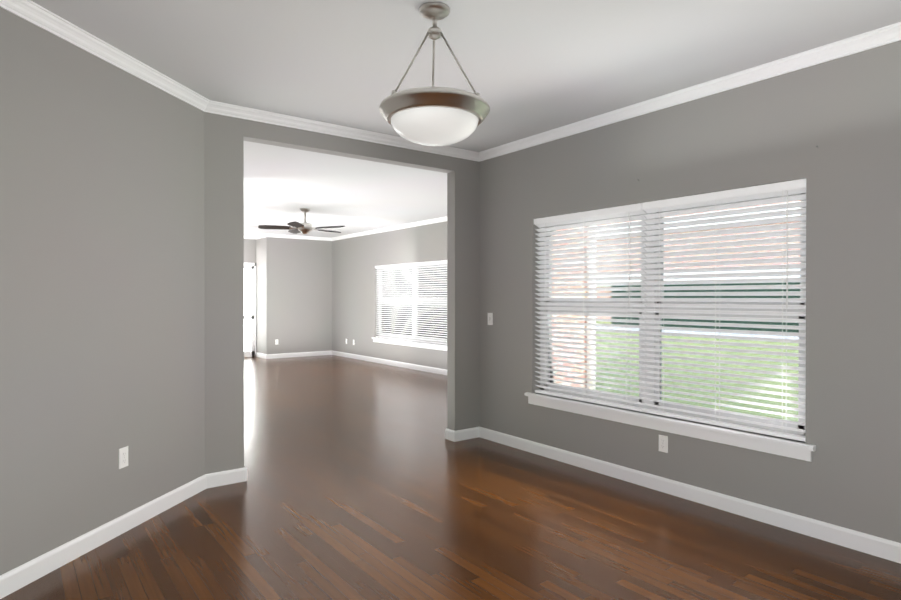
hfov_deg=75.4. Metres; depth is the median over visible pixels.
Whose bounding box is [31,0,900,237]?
ceiling
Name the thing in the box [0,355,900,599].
floor
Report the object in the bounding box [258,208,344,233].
ceiling fan
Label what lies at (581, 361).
cladding
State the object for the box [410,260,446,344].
blind
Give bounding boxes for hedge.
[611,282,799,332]
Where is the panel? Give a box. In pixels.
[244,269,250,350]
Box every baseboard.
[0,467,246,598]
[255,352,266,357]
[267,351,330,357]
[331,350,446,374]
[445,428,450,440]
[451,427,478,441]
[479,427,900,563]
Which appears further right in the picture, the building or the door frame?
the building
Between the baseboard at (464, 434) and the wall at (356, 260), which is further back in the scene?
the wall at (356, 260)
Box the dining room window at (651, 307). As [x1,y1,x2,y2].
[524,178,815,461]
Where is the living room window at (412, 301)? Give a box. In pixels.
[371,260,446,350]
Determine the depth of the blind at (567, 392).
4.61 m
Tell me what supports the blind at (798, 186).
attached to the dining room window at (651, 307)
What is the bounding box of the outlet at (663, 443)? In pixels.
[659,435,667,452]
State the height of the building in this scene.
14.320 m
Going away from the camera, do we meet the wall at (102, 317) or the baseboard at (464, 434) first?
the wall at (102, 317)
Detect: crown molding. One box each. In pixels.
[0,0,900,161]
[244,235,253,238]
[254,234,263,238]
[263,233,330,240]
[331,216,446,240]
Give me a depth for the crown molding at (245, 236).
13.15 m
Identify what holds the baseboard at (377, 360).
attached to the wall at (356, 260)
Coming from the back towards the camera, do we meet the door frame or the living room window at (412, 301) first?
the door frame
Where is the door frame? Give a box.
[244,263,255,356]
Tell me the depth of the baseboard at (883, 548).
3.72 m
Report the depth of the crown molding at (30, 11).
3.74 m
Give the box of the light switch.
[488,313,492,324]
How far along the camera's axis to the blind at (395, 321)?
11.58 m
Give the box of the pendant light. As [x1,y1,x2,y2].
[379,2,489,145]
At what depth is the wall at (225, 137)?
4.29 m
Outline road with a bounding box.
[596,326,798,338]
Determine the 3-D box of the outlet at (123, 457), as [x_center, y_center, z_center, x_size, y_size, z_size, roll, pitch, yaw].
[-1.888,0.911,3.370,0.008,0.115,0.070,0,0,11]
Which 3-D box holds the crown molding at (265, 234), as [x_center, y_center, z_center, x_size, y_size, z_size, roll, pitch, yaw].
[-3.437,-1.416,13.152,1.550,0.072,0.060,0,0,-37]
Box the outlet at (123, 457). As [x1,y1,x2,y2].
[119,446,127,468]
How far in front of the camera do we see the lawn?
12.60 m
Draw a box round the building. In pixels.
[596,200,800,318]
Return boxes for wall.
[0,7,204,574]
[204,112,479,473]
[244,239,255,356]
[256,237,331,353]
[332,221,446,369]
[479,40,900,542]
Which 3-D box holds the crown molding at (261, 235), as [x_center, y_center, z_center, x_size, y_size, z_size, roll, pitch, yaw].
[-4.234,-1.415,12.971,0.060,0.072,0.570,0,0,-37]
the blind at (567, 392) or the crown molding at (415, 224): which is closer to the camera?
the blind at (567, 392)
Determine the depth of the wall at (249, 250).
13.21 m
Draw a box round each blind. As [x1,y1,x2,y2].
[375,263,412,340]
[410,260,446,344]
[534,203,645,411]
[642,178,805,441]
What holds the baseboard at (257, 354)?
attached to the wall at (293, 295)
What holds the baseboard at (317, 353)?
attached to the wall at (293, 295)
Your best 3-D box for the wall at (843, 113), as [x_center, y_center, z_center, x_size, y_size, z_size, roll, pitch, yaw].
[2.208,-0.029,3.308,0.250,2.740,6.310,0,0,-37]
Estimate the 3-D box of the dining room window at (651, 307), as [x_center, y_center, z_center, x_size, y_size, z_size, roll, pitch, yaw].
[1.419,0.103,4.242,0.197,1.615,2.300,0,0,-37]
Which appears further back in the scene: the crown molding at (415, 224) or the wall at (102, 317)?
the crown molding at (415, 224)
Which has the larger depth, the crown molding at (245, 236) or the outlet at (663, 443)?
the crown molding at (245, 236)
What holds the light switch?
attached to the wall at (843, 113)
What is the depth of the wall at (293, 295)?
13.16 m
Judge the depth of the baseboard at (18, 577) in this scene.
3.06 m
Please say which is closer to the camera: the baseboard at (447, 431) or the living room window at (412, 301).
the baseboard at (447, 431)
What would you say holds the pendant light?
hanging from the ceiling
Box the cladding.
[552,225,595,389]
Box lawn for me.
[596,321,798,421]

